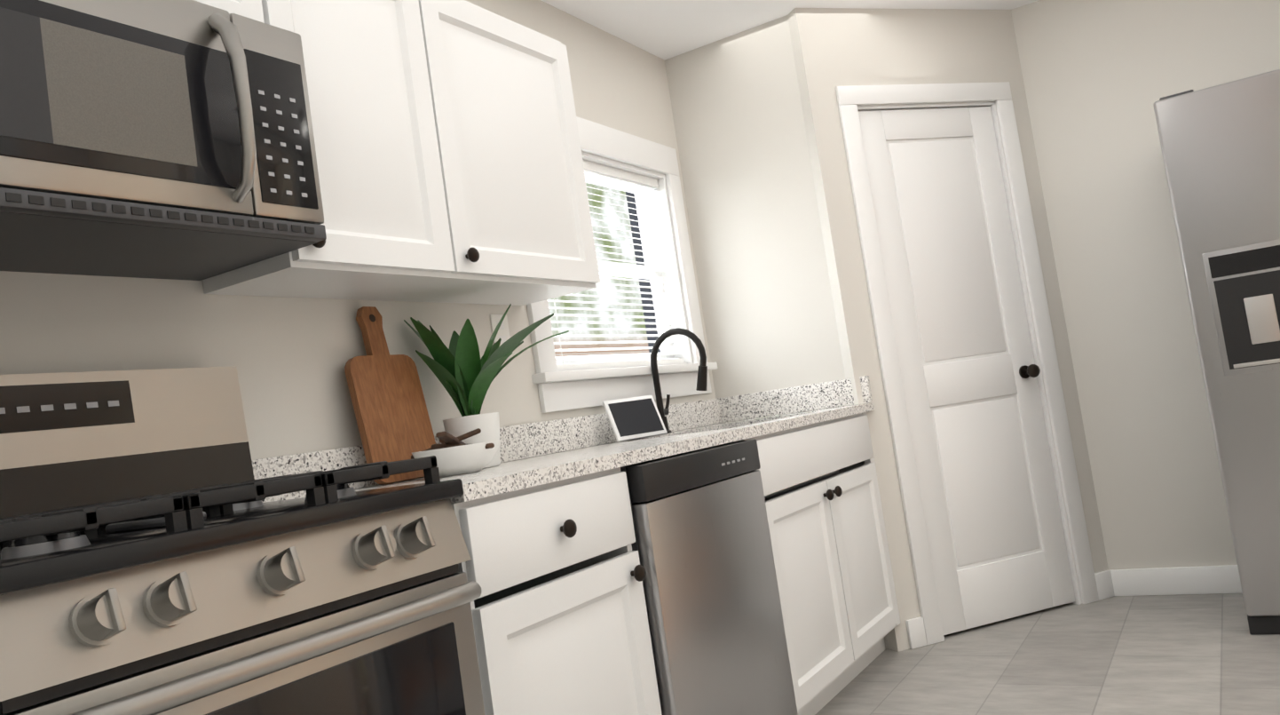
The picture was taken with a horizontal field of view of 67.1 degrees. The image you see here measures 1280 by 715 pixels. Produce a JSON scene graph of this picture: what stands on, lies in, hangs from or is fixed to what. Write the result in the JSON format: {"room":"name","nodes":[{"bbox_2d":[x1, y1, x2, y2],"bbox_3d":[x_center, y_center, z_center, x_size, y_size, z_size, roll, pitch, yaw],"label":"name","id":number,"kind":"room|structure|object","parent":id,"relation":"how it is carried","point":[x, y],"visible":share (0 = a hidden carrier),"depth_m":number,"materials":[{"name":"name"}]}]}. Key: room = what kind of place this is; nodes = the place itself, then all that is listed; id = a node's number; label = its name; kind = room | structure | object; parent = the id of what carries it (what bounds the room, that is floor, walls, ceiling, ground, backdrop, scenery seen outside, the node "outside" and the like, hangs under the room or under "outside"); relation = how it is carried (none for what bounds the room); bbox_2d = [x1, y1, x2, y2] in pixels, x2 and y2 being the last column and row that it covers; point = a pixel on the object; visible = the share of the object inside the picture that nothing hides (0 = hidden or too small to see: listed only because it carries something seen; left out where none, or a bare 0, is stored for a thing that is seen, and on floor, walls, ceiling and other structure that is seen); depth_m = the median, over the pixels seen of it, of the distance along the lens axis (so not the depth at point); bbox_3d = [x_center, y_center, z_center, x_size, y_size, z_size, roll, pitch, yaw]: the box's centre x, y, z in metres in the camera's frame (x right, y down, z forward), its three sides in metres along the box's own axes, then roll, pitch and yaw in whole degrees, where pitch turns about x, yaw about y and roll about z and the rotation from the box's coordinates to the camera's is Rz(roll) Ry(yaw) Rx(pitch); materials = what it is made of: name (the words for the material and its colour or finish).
{"room":"kitchen","nodes":[
{"label":"kitchen","id":0,"kind":"room"},
{"bbox_2d":[0,0,715,459],"bbox_3d":[-0.885,0.025,2.158,0.130,2.440,6.060,-10,-4,31],"label":"wall","id":1,"kind":"structure","parent":0,"point":[288,357],"depth_m":2.21,"materials":[{"name":"paint"}]},
{"bbox_2d":[193,0,278,27],"bbox_3d":[-1.076,-0.724,1.655,0.298,0.304,0.770,-10,-4,31],"label":"upper cabinet","id":2,"kind":"object","parent":1,"relation":"attached to","point":[262,11],"depth_m":1.88,"materials":[{"name":"white wood"}]},
{"bbox_2d":[0,0,326,280],"bbox_3d":[-0.956,-0.385,1.593,0.458,0.400,0.760,-10,-4,31],"label":"microwave","id":3,"kind":"object","parent":2,"relation":"attached to","point":[171,139],"visible":1,"depth_m":1.58,"materials":[{"name":"grey metal"}]},
{"bbox_2d":[202,0,466,300],"bbox_3d":[-0.726,-0.525,2.166,0.298,0.736,0.454,-10,-4,31],"label":"upper cabinet","id":4,"kind":"object","parent":1,"relation":"attached to","point":[448,154],"depth_m":2.11,"materials":[{"name":"white wood"}]},
{"bbox_2d":[395,0,600,305],"bbox_3d":[-0.448,-0.537,2.623,0.298,0.736,0.615,-10,-4,31],"label":"upper cabinet","id":5,"kind":"object","parent":1,"relation":"attached to","point":[526,236],"depth_m":2.53,"materials":[{"name":"white wood"}]},
{"bbox_2d":[489,314,510,347],"bbox_3d":[-0.407,-0.069,2.834,0.008,0.118,0.075,-10,-4,31],"label":"outlet","id":6,"kind":"object","parent":1,"relation":"attached to","point":[503,333],"visible":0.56,"depth_m":2.83,"materials":[{"name":"plastic"}]},
{"bbox_2d":[526,116,717,412],"bbox_3d":[-0.120,-0.333,3.468,0.180,1.005,1.150,-10,-4,31],"label":"window unit","id":7,"kind":"structure","parent":1,"relation":"in","point":[568,383],"depth_m":3.61,"materials":[{"name":"white wood"}]},
{"bbox_2d":[664,15,888,647],"bbox_3d":[0.573,-0.086,3.832,0.635,2.440,0.100,-10,-4,31],"label":"wall","id":8,"kind":"structure","parent":0,"point":[766,297],"depth_m":3.83,"materials":[{"name":"paint"}]},
{"bbox_2d":[541,0,1039,60],"bbox_3d":[1.696,-1.741,0.543,6.695,0.100,6.060,-10,-4,31],"label":"ceiling","id":9,"kind":"structure","parent":0,"point":[664,29],"depth_m":3.68,"materials":[{"name":"paint"}]},
{"bbox_2d":[787,7,1108,651],"bbox_3d":[1.249,-0.184,3.853,1.077,2.440,0.130,-7,-4,-20],"label":"wall","id":10,"kind":"structure","parent":0,"point":[833,49],"depth_m":3.74,"materials":[{"name":"paint"}]},
{"bbox_2d":[858,106,1075,634],"bbox_3d":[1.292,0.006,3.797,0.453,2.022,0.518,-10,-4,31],"label":"pantry door","id":11,"kind":"structure","parent":10,"relation":"in","point":[969,369],"depth_m":3.79,"materials":[{"name":"white wood"}]},
{"bbox_2d":[835,81,1098,644],"bbox_3d":[1.271,-0.029,3.818,0.820,2.125,0.117,-7,-4,-20],"label":"door frame","id":12,"kind":"structure","parent":10,"relation":"attached to","point":[852,100],"depth_m":3.83,"materials":[{"name":"white wood"}]},
{"bbox_2d":[905,569,1114,648],"bbox_3d":[1.443,0.962,3.713,0.977,0.105,0.016,-7,-4,-20],"label":"baseboard","id":13,"kind":"structure","parent":10,"relation":"attached to","point":[916,628],"depth_m":3.56,"materials":[{"name":"white wood"}]},
{"bbox_2d":[815,592,1279,714],"bbox_3d":[0.505,1.056,1.341,2.995,0.100,6.060,-10,-4,31],"label":"floor","id":14,"kind":"structure","parent":0,"point":[1184,654],"depth_m":3.08,"materials":[{"name":"grey tile"}]},
{"bbox_2d":[0,366,485,714],"bbox_3d":[-0.700,0.570,1.464,0.719,1.185,0.758,-10,-4,31],"label":"range","id":15,"kind":"object","parent":14,"relation":"on","point":[158,556],"visible":1,"depth_m":1.39,"materials":[{"name":"grey metal"}]},
{"bbox_2d":[451,497,512,714],"bbox_3d":[-0.712,0.746,1.476,0.638,0.882,0.808,-10,-4,31],"label":"base cabinet","id":16,"kind":"object","parent":14,"relation":"on","point":[470,514],"depth_m":1.68,"materials":[{"name":"white wood"}]},
{"bbox_2d":[251,375,874,502],"bbox_3d":[-0.545,0.332,1.865,0.645,0.330,4.438,-10,-4,31],"label":"countertop","id":17,"kind":"structure","parent":16,"relation":"on","point":[537,454],"depth_m":2.80,"materials":[{"name":"stone"}]},
{"bbox_2d":[344,306,435,484],"bbox_3d":[-0.612,0.085,2.342,0.088,0.433,0.215,-10,-4,31],"label":"cutting board","id":18,"kind":"object","parent":17,"relation":"on","point":[390,407],"visible":0.81,"depth_m":2.33,"materials":[{"name":"brown wood"}]},
{"bbox_2d":[410,427,500,476],"bbox_3d":[-0.420,0.219,2.235,0.207,0.101,0.210,-10,-4,31],"label":"decorative bowl","id":19,"kind":"object","parent":17,"relation":"on","point":[454,454],"visible":0.9,"depth_m":2.17,"materials":[{"name":"ceramic"}]},
{"bbox_2d":[403,304,568,467],"bbox_3d":[-0.354,0.069,2.462,0.415,0.407,0.448,-10,-4,31],"label":"potted plant","id":20,"kind":"object","parent":17,"relation":"on","point":[464,373],"visible":0.83,"depth_m":2.42,"materials":[{"name":"green plant"}]},
{"bbox_2d":[602,395,667,442],"bbox_3d":[-0.023,0.200,3.161,0.200,0.138,0.088,-6,-4,-37],"label":"display","id":21,"kind":"object","parent":17,"relation":"on","point":[638,417],"visible":1,"depth_m":3.14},
{"bbox_2d":[650,327,707,433],"bbox_3d":[0.145,0.077,3.400,0.238,0.361,0.083,-10,-4,31],"label":"faucet","id":22,"kind":"object","parent":17,"relation":"on","point":[702,378],"visible":0.81,"depth_m":3.41,"materials":[{"name":"black metal"}]},
{"bbox_2d":[480,466,661,714],"bbox_3d":[-0.372,0.730,2.036,0.638,0.882,0.539,-10,-4,31],"label":"base cabinet","id":23,"kind":"object","parent":14,"relation":"on","point":[555,571],"depth_m":1.89,"materials":[{"name":"white wood"}]},
{"bbox_2d":[620,439,798,714],"bbox_3d":[-0.036,0.713,2.524,0.626,0.879,0.611,-10,-4,31],"label":"dishwasher","id":24,"kind":"object","parent":14,"relation":"on","point":[702,545],"visible":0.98,"depth_m":2.32,"materials":[{"name":"grey metal"}]},
{"bbox_2d":[736,434,803,714],"bbox_3d":[-0.065,0.717,2.542,0.638,0.882,0.681,-10,-4,31],"label":"base cabinet","id":25,"kind":"object","parent":14,"relation":"on","point":[761,450],"depth_m":2.70,"materials":[{"name":"white wood"}]},
{"bbox_2d":[760,411,900,714],"bbox_3d":[0.382,0.697,3.278,0.638,0.882,1.078,-10,-4,31],"label":"base cabinet","id":26,"kind":"object","parent":14,"relation":"on","point":[834,557],"depth_m":3.05,"materials":[{"name":"white wood"}]},
{"bbox_2d":[1153,69,1279,633],"bbox_3d":[2.374,-0.061,3.150,0.945,1.785,0.678,-10,-4,31],"label":"refrigerator","id":27,"kind":"object","parent":14,"relation":"on","point":[1220,144],"visible":1,"depth_m":3.10,"materials":[{"name":"grey metal"}]},
{"bbox_2d":[1011,0,1279,569],"bbox_3d":[3.419,-0.555,2.998,6.695,2.440,0.130,-10,-4,31],"label":"wall","id":28,"kind":"structure","parent":0,"point":[1101,77],"depth_m":3.82,"materials":[{"name":"paint"}]},
{"label":"outside","id":29,"kind":"structure","parent":0,"visible":0},
{"bbox_2d":[548,181,648,355],"bbox_3d":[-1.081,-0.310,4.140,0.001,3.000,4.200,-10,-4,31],"label":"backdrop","id":30,"kind":"structure","parent":29,"point":[602,280],"depth_m":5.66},
{"bbox_3d":[1.528,-0.422,0.680,0.130,2.440,5.800,-10,-4,31],"label":"wall","id":31,"kind":"structure","parent":0,"visible":0},
{"bbox_2d":[1109,564,1242,595],"bbox_3d":[2.517,0.790,3.495,1.486,0.105,0.020,-10,-4,31],"label":"baseboard","id":32,"kind":"structure","parent":31,"relation":"attached to","point":[1186,580],"depth_m":3.73,"materials":[{"name":"white wood"}]}
]}

